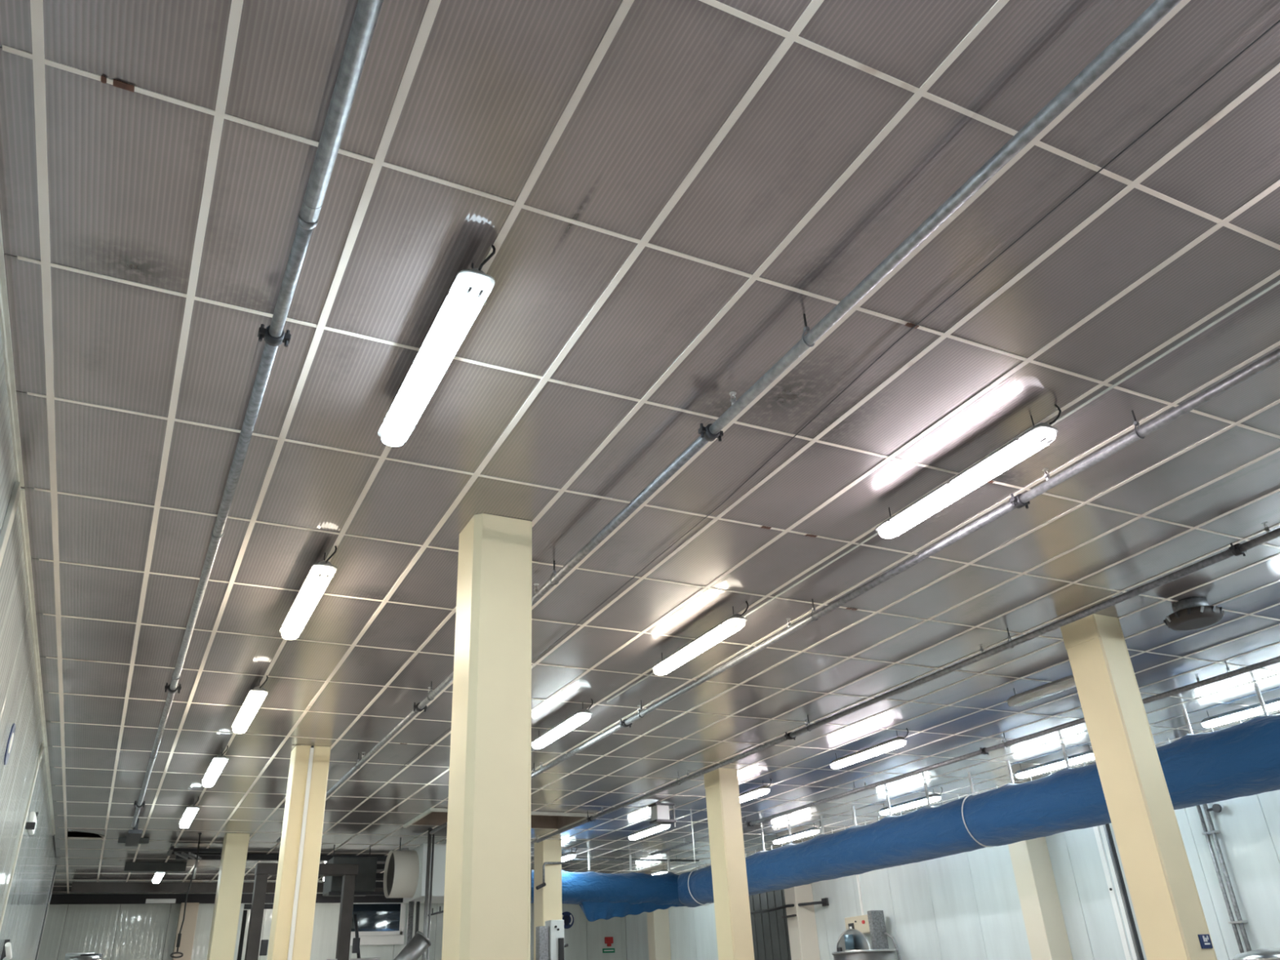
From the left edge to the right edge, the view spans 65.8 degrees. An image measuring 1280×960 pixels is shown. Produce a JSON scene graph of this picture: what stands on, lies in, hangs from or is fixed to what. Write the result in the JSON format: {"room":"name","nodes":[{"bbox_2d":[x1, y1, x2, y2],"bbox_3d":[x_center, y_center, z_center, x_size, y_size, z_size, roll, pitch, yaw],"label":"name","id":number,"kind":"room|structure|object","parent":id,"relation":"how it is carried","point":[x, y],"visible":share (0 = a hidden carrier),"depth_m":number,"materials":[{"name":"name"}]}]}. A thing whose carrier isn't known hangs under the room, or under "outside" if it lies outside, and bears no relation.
{"room":"factory floor","nodes":[
{"label":"factory floor","id":0,"kind":"room"},
{"bbox_2d":[0,45,56,959],"bbox_3d":[-5.424,3.328,7.971,0.120,5.300,28.200,11,-31,-25],"label":"wall","id":1,"kind":"structure","parent":0,"point":[23,921],"depth_m":9.29,"materials":[{"name":"grey paint"}]},
{"bbox_2d":[0,939,12,959],"bbox_3d":[-7.286,5.501,11.368,0.109,0.420,0.498,13,-32,-28],"label":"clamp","id":2,"kind":"object","parent":1,"relation":"attached to","point":[6,954],"visible":1,"depth_m":11.32,"materials":[{"name":"white plastic"}]},
{"bbox_2d":[4,723,15,764],"bbox_3d":[-5.294,2.219,8.309,0.012,0.340,0.340,11,-31,-25],"label":"round sign","id":3,"kind":"object","parent":1,"relation":"attached to","point":[11,739],"visible":1,"depth_m":8.26,"materials":[{"name":"white plastic"}]},
{"bbox_2d":[0,481,21,568],"bbox_3d":[-3.732,2.073,5.030,0.028,4.602,0.160,11,-31,-25],"label":"trim","id":4,"kind":"structure","parent":1,"relation":"attached to","point":[15,494],"depth_m":5.96,"materials":[{"name":"grey metal"}]},
{"bbox_2d":[0,215,24,486],"bbox_3d":[-1.845,-1.936,2.643,0.034,0.045,9.080,11,-31,-25],"label":"trim","id":5,"kind":"structure","parent":1,"relation":"attached to","point":[7,354],"depth_m":5.08,"materials":[{"name":"grey metal"}]},
{"bbox_2d":[0,741,44,931],"bbox_3d":[-6.795,5.065,10.364,0.018,4.602,0.080,11,-31,-25],"label":"trim","id":6,"kind":"structure","parent":1,"relation":"attached to","point":[42,743],"depth_m":10.93,"materials":[{"name":"grey metal"}]},
{"bbox_2d":[25,811,38,835],"bbox_3d":[-7.194,4.063,11.723,0.090,0.240,0.720,11,-31,-25],"label":"emergency light","id":7,"kind":"object","parent":1,"relation":"attached to","point":[31,824],"visible":1,"depth_m":11.54,"materials":[{"name":"white plastic"}]},
{"bbox_2d":[17,488,47,746],"bbox_3d":[-5.479,1.618,8.982,0.034,0.041,7.070,11,-31,-25],"label":"trim","id":8,"kind":"structure","parent":1,"relation":"attached to","point":[22,502],"depth_m":7.79,"materials":[{"name":"grey metal"}]},
{"bbox_2d":[35,865,56,959],"bbox_3d":[-11.746,9.871,18.873,0.160,4.552,0.050,11,-31,-25],"label":"trim","id":9,"kind":"structure","parent":1,"relation":"attached to","point":[55,869],"depth_m":19.56,"materials":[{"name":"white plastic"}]},
{"bbox_2d":[43,745,55,835],"bbox_3d":[-8.563,4.636,14.360,0.034,0.043,6.680,11,-31,-25],"label":"trim","id":10,"kind":"structure","parent":1,"relation":"attached to","point":[46,748],"depth_m":13.64,"materials":[{"name":"grey metal"}]},
{"bbox_2d":[145,898,176,903],"bbox_3d":[-11.495,10.101,23.714,0.650,0.090,0.120,11,-31,-25],"label":"batten","id":11,"kind":"object","parent":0,"point":[148,900],"visible":1,"depth_m":23.67,"materials":[{"name":"white plastic"}]},
{"bbox_2d":[37,893,626,959],"bbox_3d":[-8.693,12.942,25.779,18.550,5.300,0.120,11,-31,-25],"label":"wall","id":12,"kind":"structure","parent":0,"point":[116,931],"depth_m":25.00,"materials":[{"name":"grey"}]},
{"bbox_2d":[172,902,199,959],"bbox_3d":[-11.353,12.721,24.140,0.420,4.412,0.250,11,-31,-25],"label":"wall pier","id":13,"kind":"object","parent":12,"relation":"attached to","point":[188,931],"visible":1,"depth_m":24.78,"materials":[{"name":"beige paint"}]},
{"bbox_2d":[49,893,403,904],"bbox_3d":[-8.744,11.248,26.590,18.550,0.230,0.050,11,-31,-25],"label":"trim","id":14,"kind":"structure","parent":12,"relation":"attached to","point":[55,899],"depth_m":25.06,"materials":[{"name":"grey metal"}]},
{"bbox_2d":[350,902,405,945],"bbox_3d":[-7.270,12.089,26.925,1.750,1.042,0.110,11,-31,-25],"label":"window","id":15,"kind":"structure","parent":12,"relation":"in","point":[378,923],"depth_m":26.98,"materials":[{"name":"glass"}]},
{"bbox_2d":[562,911,573,928],"bbox_3d":[-2.176,13.066,29.348,0.470,0.470,0.052,11,-31,-25],"label":"sign","id":16,"kind":"object","parent":12,"relation":"attached to","point":[568,918],"visible":0.69,"depth_m":29.37,"materials":[{"name":"blue plastic"}]},
{"bbox_2d":[602,948,614,952],"bbox_3d":[-0.933,14.052,29.518,0.400,0.120,0.016,11,-31,-25],"label":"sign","id":17,"kind":"object","parent":12,"relation":"attached to","point":[604,950],"visible":1,"depth_m":29.51,"materials":[{"name":"teal"}]},
{"bbox_2d":[604,937,613,946],"bbox_3d":[-0.930,13.826,29.605,0.260,0.260,0.080,11,-31,-25],"label":"fire alarm","id":18,"kind":"object","parent":12,"relation":"attached to","point":[609,940],"visible":1,"depth_m":29.57,"materials":[{"name":"red plastic"}]},
{"bbox_2d":[0,0,1279,893],"bbox_3d":[-1.233,3.436,13.774,19.073,0.862,34.000,11,-31,-25],"label":"ceiling","id":19,"kind":"structure","parent":0,"point":[664,192],"depth_m":5.47,"materials":[{"name":"grey metal"}]},
{"bbox_2d":[117,837,149,844],"bbox_3d":[-9.052,6.450,17.677,0.500,0.094,0.120,11,-31,-25],"label":"cable tray","id":20,"kind":"object","parent":19,"relation":"attached to","point":[121,840],"visible":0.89,"depth_m":17.67,"materials":[{"name":"grey paint"}]},
{"bbox_2d":[124,817,142,846],"bbox_3d":[-8.386,5.837,16.403,0.200,0.262,1.400,11,-31,-25],"label":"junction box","id":21,"kind":"object","parent":19,"relation":"attached to","point":[134,835],"visible":0.94,"depth_m":16.07,"materials":[{"name":"grey metal"}]},
{"bbox_2d":[123,862,186,872],"bbox_3d":[-10.015,8.010,20.436,1.150,0.174,0.250,11,-31,-25],"label":"cable tray","id":22,"kind":"object","parent":19,"relation":"hanging from","point":[130,867],"visible":1,"depth_m":20.34,"materials":[{"name":"grey paint"}]},
{"bbox_2d":[151,872,164,883],"bbox_3d":[-10.316,8.450,21.204,0.178,0.214,1.636,11,-31,-25],"label":"ceiling light","id":23,"kind":"object","parent":19,"relation":"hanging from","point":[157,877],"visible":0.66,"depth_m":21.03,"materials":[{"name":"grey plastic"}]},
{"bbox_2d":[169,833,201,958],"bbox_3d":[-7.851,7.169,17.116,0.216,2.004,0.060,11,-31,-25],"label":"hose","id":24,"kind":"object","parent":19,"relation":"hanging from","point":[178,943],"visible":1,"depth_m":17.02,"materials":[{"name":"black rubber"}]},
{"bbox_2d":[178,796,199,828],"bbox_3d":[-7.011,5.185,15.380,0.178,0.214,1.636,11,-31,-25],"label":"ceiling light","id":25,"kind":"object","parent":19,"relation":"hanging from","point":[189,814],"visible":1,"depth_m":15.09,"materials":[{"name":"grey plastic"}]},
{"bbox_2d":[167,844,222,859],"bbox_3d":[-8.326,6.984,18.614,1.000,0.224,0.800,11,-31,-25],"label":"frame","id":26,"kind":"object","parent":19,"relation":"hanging from","point":[186,852],"visible":0.78,"depth_m":18.60,"materials":[{"name":"grey metal"}]},
{"bbox_2d":[201,745,228,787],"bbox_3d":[-5.473,3.701,12.736,0.178,0.214,1.636,11,-31,-25],"label":"ceiling light","id":27,"kind":"object","parent":19,"relation":"hanging from","point":[218,762],"visible":1,"depth_m":12.48,"materials":[{"name":"grey plastic"}]},
{"bbox_2d":[70,881,383,893],"bbox_3d":[-6.676,10.313,25.000,13.600,0.220,0.200,11,-31,-25],"label":"cable tray","id":28,"kind":"object","parent":19,"relation":"hanging from","point":[77,886],"visible":0.44,"depth_m":22.80,"materials":[{"name":"brown paint"}]},
{"bbox_2d":[231,675,268,733],"bbox_3d":[-4.091,2.370,10.365,0.178,0.214,1.636,11,-31,-25],"label":"ceiling light","id":29,"kind":"object","parent":19,"relation":"hanging from","point":[255,696],"visible":1,"depth_m":10.14,"materials":[{"name":"grey plastic"}]},
{"bbox_2d":[131,0,383,827],"bbox_3d":[-3.421,0.901,7.660,0.146,0.208,20.800,11,-31,-25],"label":"pipe","id":30,"kind":"object","parent":19,"relation":"hanging from","point":[366,13],"visible":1,"depth_m":4.27,"materials":[{"name":"metal"}]},
{"bbox_2d":[175,853,387,862],"bbox_3d":[-6.264,7.948,20.762,6.400,0.111,0.150,11,-31,-25],"label":"cable tray","id":31,"kind":"object","parent":19,"relation":"hanging from","point":[263,857],"visible":0.28,"depth_m":20.09,"materials":[{"name":"grey metal"}]},
{"bbox_2d":[279,546,337,639],"bbox_3d":[-2.611,0.911,7.763,0.178,0.214,1.636,11,-31,-25],"label":"ceiling light","id":32,"kind":"object","parent":19,"relation":"hanging from","point":[320,575],"visible":1,"depth_m":7.57,"materials":[{"name":"grey plastic"}]},
{"bbox_2d":[322,844,385,896],"bbox_3d":[-5.446,7.698,19.467,1.400,0.962,0.820,11,-31,-25],"label":"box","id":33,"kind":"object","parent":19,"relation":"hanging from","point":[366,884],"visible":0.67,"depth_m":19.07,"materials":[{"name":"grey paint"}]},
{"bbox_2d":[383,837,446,903],"bbox_3d":[-3.897,7.543,19.174,1.930,1.115,1.300,11,-31,-25],"label":"ventilation fan","id":34,"kind":"object","parent":19,"relation":"hanging from","point":[405,870],"visible":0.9,"depth_m":18.56,"materials":[{"name":"white paint"}]},
{"bbox_2d":[427,906,443,915],"bbox_3d":[-3.745,7.877,18.150,0.444,0.269,0.040,11,-31,-25],"label":"wall bracket","id":35,"kind":"object","parent":34,"relation":"attached to","point":[440,911],"visible":0.61,"depth_m":18.12,"materials":[{"name":"grey metal"}]},
{"bbox_2d":[377,244,495,446],"bbox_3d":[-1.054,-0.628,5.019,0.178,0.214,1.636,11,-31,-25],"label":"ceiling light","id":36,"kind":"object","parent":19,"relation":"hanging from","point":[469,291],"visible":1,"depth_m":4.83,"materials":[{"name":"grey plastic"}]},
{"bbox_2d":[403,800,608,831],"bbox_3d":[-2.376,5.794,17.619,3.060,0.478,2.385,11,-31,-25],"label":"ceiling panel","id":37,"kind":"object","parent":19,"relation":"attached to","point":[549,816],"depth_m":17.69,"materials":[{"name":"grey metal"}]},
{"bbox_2d":[531,698,592,749],"bbox_3d":[-0.934,2.899,11.686,0.178,0.214,1.636,11,-31,-25],"label":"ceiling light","id":38,"kind":"object","parent":19,"relation":"hanging from","point":[583,715],"visible":0.98,"depth_m":11.51,"materials":[{"name":"grey plastic"}]},
{"bbox_2d":[561,847,577,862],"bbox_3d":[-1.762,8.343,21.873,0.178,0.214,1.636,11,-31,-25],"label":"ceiling light","id":39,"kind":"object","parent":19,"relation":"hanging from","point":[571,855],"visible":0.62,"depth_m":21.37,"materials":[{"name":"white plastic"}]},
{"bbox_2d":[530,855,698,862],"bbox_3d":[-0.559,8.740,22.851,4.400,0.107,0.044,11,-31,-25],"label":"pipe","id":40,"kind":"object","parent":19,"relation":"hanging from","point":[531,858],"visible":0.72,"depth_m":23.01,"materials":[{"name":"metal"}]},
{"bbox_2d":[627,816,671,839],"bbox_3d":[0.183,6.649,18.875,0.178,0.214,1.636,11,-31,-25],"label":"ceiling light","id":41,"kind":"object","parent":19,"relation":"hanging from","point":[657,828],"visible":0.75,"depth_m":18.81,"materials":[{"name":"grey plastic"}]},
{"bbox_2d":[647,868,668,875],"bbox_3d":[0.313,10.131,25.457,0.178,0.214,1.636,11,-31,-25],"label":"ceiling light","id":42,"kind":"object","parent":19,"relation":"hanging from","point":[663,871],"visible":0.4,"depth_m":24.97,"materials":[{"name":"white plastic"}]},
{"bbox_2d":[648,802,676,824],"bbox_3d":[0.384,5.723,17.008,0.390,0.338,0.280,11,-31,-25],"label":"box","id":43,"kind":"object","parent":19,"relation":"hanging from","point":[660,811],"visible":1,"depth_m":16.91,"materials":[{"name":"white paint"}]},
{"bbox_2d":[673,805,675,826],"bbox_3d":[0.603,5.881,17.301,0.020,0.362,0.020,0,-28,-5],"label":"suspension rod","id":44,"kind":"object","parent":19,"relation":"hanging from","point":[673,806],"visible":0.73,"depth_m":17.31,"materials":[{"name":"grey metal"}]},
{"bbox_2d":[689,808,692,828],"bbox_3d":[0.920,6.065,17.700,0.020,0.342,0.020,0,-28,-5],"label":"suspension rod","id":45,"kind":"object","parent":19,"relation":"hanging from","point":[690,809],"visible":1,"depth_m":17.69,"materials":[{"name":"grey metal"}]},
{"bbox_2d":[692,821,695,862],"bbox_3d":[1.022,6.918,18.883,0.020,0.752,0.020,0,-28,-5],"label":"suspension rod","id":46,"kind":"object","parent":19,"relation":"hanging from","point":[692,821],"visible":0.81,"depth_m":18.85,"materials":[{"name":"white metal"}]},
{"bbox_2d":[651,600,748,675],"bbox_3d":[0.538,1.491,9.179,0.178,0.214,1.636,11,-31,-25],"label":"ceiling light","id":47,"kind":"object","parent":19,"relation":"hanging from","point":[735,622],"visible":1,"depth_m":9.02,"materials":[{"name":"grey plastic"}]},
{"bbox_2d":[276,0,1181,842],"bbox_3d":[-1.562,1.600,9.168,0.146,0.208,22.100,11,-31,-25],"label":"pipe","id":48,"kind":"object","parent":19,"relation":"hanging from","point":[1157,11],"visible":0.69,"depth_m":4.51,"materials":[{"name":"metal"}]},
{"bbox_2d":[739,778,771,803],"bbox_3d":[1.677,5.167,16.230,0.178,0.214,1.636,11,-31,-25],"label":"ceiling light","id":49,"kind":"object","parent":19,"relation":"hanging from","point":[764,789],"visible":0.63,"depth_m":15.82,"materials":[{"name":"grey plastic"}]},
{"bbox_2d":[771,821,821,844],"bbox_3d":[3.220,7.287,20.387,0.178,0.214,1.636,11,-31,-25],"label":"ceiling light","id":50,"kind":"object","parent":19,"relation":"hanging from","point":[815,830],"visible":1,"depth_m":20.24,"materials":[{"name":"white plastic"}]},
{"bbox_2d":[400,19,1279,768],"bbox_3d":[0.175,0.516,7.503,0.102,0.006,16.000,10,-31,-24],"label":"wire","id":51,"kind":"object","parent":19,"relation":"attached to","point":[1278,21],"visible":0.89,"depth_m":4.79,"materials":[{"name":"grey metal"}]},
{"bbox_2d":[429,347,1279,834],"bbox_3d":[0.899,1.733,9.671,0.146,0.208,20.800,11,-31,-25],"label":"pipe","id":52,"kind":"object","parent":19,"relation":"hanging from","point":[1020,500],"visible":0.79,"depth_m":6.95,"materials":[{"name":"metal"}]},
{"bbox_2d":[828,728,908,768],"bbox_3d":[3.144,3.721,13.652,0.178,0.214,1.636,11,-31,-25],"label":"ceiling light","id":53,"kind":"object","parent":19,"relation":"hanging from","point":[898,742],"visible":1,"depth_m":13.53,"materials":[{"name":"grey plastic"}]},
{"bbox_2d":[530,687,1279,921],"bbox_3d":[4.572,3.954,12.956,5.100,1.406,24.619,11,-31,-25],"label":"duct","id":54,"kind":"object","parent":19,"relation":"hanging from","point":[1242,759],"visible":0.85,"depth_m":15.43,"materials":[{"name":"blue fabric"}]},
{"bbox_2d":[536,521,1279,843],"bbox_3d":[2.804,2.285,10.907,0.146,0.208,21.508,11,-31,-25],"label":"pipe","id":55,"kind":"object","parent":19,"relation":"hanging from","point":[1237,549],"visible":1,"depth_m":9.75,"materials":[{"name":"metal"}]},
{"bbox_2d":[878,786,942,815],"bbox_3d":[4.807,5.733,17.618,0.178,0.214,1.636,11,-31,-25],"label":"ceiling light","id":56,"kind":"object","parent":19,"relation":"hanging from","point":[934,797],"visible":0.95,"depth_m":17.50,"materials":[{"name":"white plastic"}]},
{"bbox_2d":[606,280,1279,702],"bbox_3d":[2.309,-0.116,6.516,0.036,0.017,12.000,11,-31,-25],"label":"pipe","id":57,"kind":"object","parent":19,"relation":"attached to","point":[1277,283],"visible":0.61,"depth_m":5.74,"materials":[{"name":"grey metal"}]},
{"bbox_2d":[650,656,1279,856],"bbox_3d":[5.391,3.174,12.848,0.146,0.208,23.000,11,-31,-25],"label":"pipe","id":58,"kind":"object","parent":19,"relation":"hanging from","point":[1199,683],"visible":1,"depth_m":13.59,"materials":[{"name":"metal"}]},
{"bbox_2d":[875,404,1061,538],"bbox_3d":[2.107,-0.019,6.490,0.178,0.214,1.636,11,-31,-25],"label":"ceiling light","id":59,"kind":"object","parent":19,"relation":"hanging from","point":[1041,435],"visible":1,"depth_m":6.34,"materials":[{"name":"grey plastic"}]},
{"bbox_2d":[1005,674,1075,707],"bbox_3d":[4.700,2.218,10.978,0.178,0.210,1.636,11,-31,-25],"label":"ceiling light","id":60,"kind":"object","parent":19,"relation":"hanging from","point":[1068,682],"visible":0.59,"depth_m":11.14,"materials":[{"name":"grey plastic"}]},
{"bbox_2d":[1013,744,1094,778],"bbox_3d":[6.323,4.271,15.013,0.178,0.214,1.636,11,-31,-25],"label":"ceiling light","id":61,"kind":"object","parent":19,"relation":"hanging from","point":[1088,755],"visible":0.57,"depth_m":14.97,"materials":[{"name":"grey plastic"}]},
{"bbox_2d":[1163,596,1224,631],"bbox_3d":[5.125,1.238,9.167,0.512,0.208,0.505,11,-31,-25],"label":"ceiling vent","id":62,"kind":"object","parent":19,"relation":"in","point":[1190,614],"visible":1,"depth_m":9.06,"materials":[{"name":"metal"}]},
{"bbox_2d":[1200,697,1279,728],"bbox_3d":[7.799,2.827,12.439,0.178,0.214,1.636,11,-31,-25],"label":"ceiling light","id":63,"kind":"object","parent":19,"relation":"hanging from","point":[1273,704],"visible":0.96,"depth_m":12.59,"materials":[{"name":"grey plastic"}]},
{"bbox_2d":[646,908,671,959],"bbox_3d":[0.573,13.620,27.313,0.490,4.655,0.420,11,-31,-25],"label":"column","id":64,"kind":"structure","parent":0,"point":[658,921],"depth_m":27.61,"materials":[{"name":"beige paint"}]},
{"bbox_2d":[783,883,820,959],"bbox_3d":[3.672,10.588,21.907,0.490,4.655,0.420,11,-31,-25],"label":"column","id":65,"kind":"structure","parent":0,"point":[802,931],"depth_m":22.07,"materials":[{"name":"beige paint"}]},
{"bbox_2d":[625,789,1279,959],"bbox_3d":[7.185,7.170,16.506,0.120,5.300,33.600,11,-31,-25],"label":"wall","id":66,"kind":"structure","parent":0,"point":[964,905],"depth_m":17.47,"materials":[{"name":"grey"}]},
{"bbox_2d":[748,889,791,959],"bbox_3d":[3.249,11.428,22.962,0.070,4.200,2.280,11,-31,-25],"label":"door","id":67,"kind":"structure","parent":66,"relation":"in","point":[770,931],"depth_m":23.54,"materials":[{"name":"grey paint"}]},
{"bbox_2d":[750,897,828,918],"bbox_3d":[3.223,9.865,22.619,0.454,0.320,2.553,19,-35,-36],"label":"boom","id":68,"kind":"object","parent":66,"relation":"attached to","point":[824,901],"visible":0.87,"depth_m":22.20,"materials":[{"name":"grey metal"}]},
{"bbox_2d":[782,914,796,918],"bbox_3d":[3.462,9.839,22.296,0.300,0.040,0.500,11,-31,-25],"label":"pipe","id":69,"kind":"object","parent":68,"relation":"attached to","point":[793,915],"depth_m":22.20,"materials":[{"name":"black metal"}]},
{"bbox_2d":[856,874,864,915],"bbox_3d":[4.663,8.472,21.207,0.030,1.640,0.050,11,-31,-25],"label":"conduit","id":70,"kind":"object","parent":66,"relation":"attached to","point":[857,875],"visible":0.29,"depth_m":21.01,"materials":[{"name":"white plastic"}]},
{"bbox_2d":[1093,823,1144,959],"bbox_3d":[7.596,6.992,15.463,0.070,4.600,0.310,11,-31,-25],"label":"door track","id":71,"kind":"object","parent":66,"relation":"attached to","point":[1131,932],"visible":0.71,"depth_m":15.67,"materials":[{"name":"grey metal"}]},
{"bbox_2d":[1195,804,1251,953],"bbox_3d":[8.460,6.088,13.902,0.140,4.652,0.410,11,-31,-25],"label":"pipes","id":72,"kind":"object","parent":66,"relation":"attached to","point":[1215,807],"visible":0.84,"depth_m":14.19,"materials":[{"name":"metal"}]},
{"bbox_2d":[1008,836,1073,959],"bbox_3d":[6.781,7.547,16.486,0.490,4.655,0.420,11,-31,-25],"label":"column","id":73,"kind":"structure","parent":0,"point":[1041,907],"depth_m":16.57,"materials":[{"name":"beige paint"}]},
{"bbox_3d":[-0.934,7.965,11.405,18.950,0.100,34.000,11,-31,-25],"label":"floor","id":74,"kind":"structure","parent":0,"visible":0},
{"bbox_2d":[64,952,102,959],"bbox_3d":[-10.787,10.579,18.648,0.670,3.000,0.640,11,-31,-25],"label":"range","id":75,"kind":"object","parent":74,"relation":"on","point":[79,956],"visible":1,"depth_m":19.18,"materials":[{"name":"silver metal"}]},
{"bbox_2d":[206,833,249,959],"bbox_3d":[-7.218,8.514,16.883,0.388,4.655,0.453,11,-31,-25],"label":"column","id":76,"kind":"structure","parent":74,"relation":"on","point":[224,930],"depth_m":17.31,"materials":[{"name":"beige paint"}]},
{"bbox_2d":[266,744,330,959],"bbox_3d":[-4.063,5.470,11.463,0.420,4.655,0.435,11,-31,-25],"label":"column","id":77,"kind":"structure","parent":74,"relation":"on","point":[291,936],"depth_m":11.80,"materials":[{"name":"beige paint"}]},
{"bbox_2d":[236,862,380,959],"bbox_3d":[-5.860,8.933,17.284,2.570,4.160,0.345,11,-31,-25],"label":"gantry","id":78,"kind":"object","parent":74,"relation":"on","point":[348,872],"visible":0.98,"depth_m":17.75,"materials":[{"name":"black metal"}]},
{"bbox_2d":[393,930,431,959],"bbox_3d":[-4.123,8.778,15.787,1.475,2.866,0.600,11,-31,-25],"label":"pipe","id":79,"kind":"object","parent":74,"relation":"on","point":[420,943],"visible":1,"depth_m":16.43,"materials":[{"name":"metal"}]},
{"bbox_2d":[406,901,420,944],"bbox_3d":[-4.241,9.666,18.169,0.350,3.540,0.200,11,-31,-25],"label":"pipes","id":80,"kind":"object","parent":74,"relation":"on","point":[411,908],"visible":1,"depth_m":18.81,"materials":[{"name":"metal"}]},
{"bbox_2d":[422,827,435,959],"bbox_3d":[-3.682,8.359,16.883,0.250,4.590,0.250,11,-31,-25],"label":"pipe","id":81,"kind":"object","parent":74,"relation":"on","point":[430,841],"visible":0.95,"depth_m":17.46,"materials":[{"name":"metal"}]},
{"bbox_2d":[441,513,532,959],"bbox_3d":[-0.926,2.398,5.986,0.410,4.655,0.403,11,-31,-25],"label":"column","id":82,"kind":"structure","parent":74,"relation":"on","point":[486,909],"depth_m":6.18,"materials":[{"name":"beige paint"}]},
{"bbox_2d":[533,839,562,959],"bbox_3d":[-1.798,9.518,19.331,0.408,4.655,0.503,11,-31,-25],"label":"column","id":83,"kind":"structure","parent":74,"relation":"on","point":[548,899],"depth_m":19.88,"materials":[{"name":"beige paint"}]},
{"bbox_2d":[535,862,562,889],"bbox_3d":[-1.811,7.887,19.710,0.086,0.555,0.701,-24,-34,34],"label":"bracket","id":84,"kind":"object","parent":83,"relation":"attached to","point":[544,884],"visible":1,"depth_m":19.64,"materials":[{"name":"metal"}]},
{"bbox_2d":[530,868,531,901],"bbox_3d":[-2.268,8.103,19.761,0.160,0.600,0.150,11,-31,-25],"label":"wall speaker","id":85,"kind":"object","parent":84,"relation":"attached to","point":[531,868],"visible":0.2,"depth_m":19.73,"materials":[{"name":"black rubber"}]},
{"bbox_2d":[535,920,568,959],"bbox_3d":[-1.618,9.853,18.319,0.585,3.100,0.350,11,-31,-25],"label":"tall cabinet","id":86,"kind":"object","parent":74,"relation":"on","point":[549,938],"visible":1,"depth_m":18.76,"materials":[{"name":"silver metal"}]},
{"bbox_2d":[703,768,754,959],"bbox_3d":[1.325,6.472,13.902,0.328,4.655,0.453,11,-31,-25],"label":"column","id":87,"kind":"structure","parent":74,"relation":"on","point":[727,855],"depth_m":14.22,"materials":[{"name":"beige paint"}]},
{"bbox_2d":[831,928,896,959],"bbox_3d":[4.444,10.102,18.994,1.240,2.714,1.240,11,-31,-25],"label":"drum","id":88,"kind":"object","parent":74,"relation":"on","point":[853,944],"visible":1,"depth_m":19.11,"materials":[{"name":"silver metal"}]},
{"bbox_2d":[844,910,888,949],"bbox_3d":[4.624,9.278,20.297,0.320,0.730,0.950,11,-31,-25],"label":"control box","id":89,"kind":"object","parent":88,"relation":"on","point":[873,922],"visible":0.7,"depth_m":20.02,"materials":[{"name":"beige plastic"}]},
{"bbox_2d":[848,923,854,928],"bbox_3d":[4.384,9.277,20.506,0.015,0.150,0.170,11,-31,-25],"label":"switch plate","id":90,"kind":"object","parent":89,"relation":"attached to","point":[851,926],"depth_m":20.49,"materials":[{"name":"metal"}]},
{"bbox_2d":[883,932,901,959],"bbox_3d":[5.050,10.176,19.121,0.084,2.645,0.469,7,-30,-19],"label":"supply hose","id":91,"kind":"object","parent":74,"relation":"on","point":[884,933],"visible":1,"depth_m":19.53,"materials":[{"name":"rubber"}]},
{"bbox_2d":[1060,613,1217,959],"bbox_3d":[4.458,3.435,8.492,0.343,4.655,0.413,11,-31,-25],"label":"column","id":92,"kind":"structure","parent":74,"relation":"on","point":[1170,916],"depth_m":8.71,"materials":[{"name":"beige paint"}]},
{"bbox_2d":[1197,933,1213,948],"bbox_3d":[4.651,3.794,8.130,0.130,0.105,0.013,11,-31,-25],"label":"notice","id":93,"kind":"object","parent":92,"relation":"attached to","point":[1205,940],"visible":1,"depth_m":8.12,"materials":[{"name":"blue plastic"}]},
{"bbox_2d":[1230,947,1279,959],"bbox_3d":[8.088,6.734,12.076,1.140,1.840,1.140,11,-31,-25],"label":"drum","id":94,"kind":"object","parent":74,"relation":"on","point":[1273,953],"visible":1,"depth_m":12.24,"materials":[{"name":"silver metal"}]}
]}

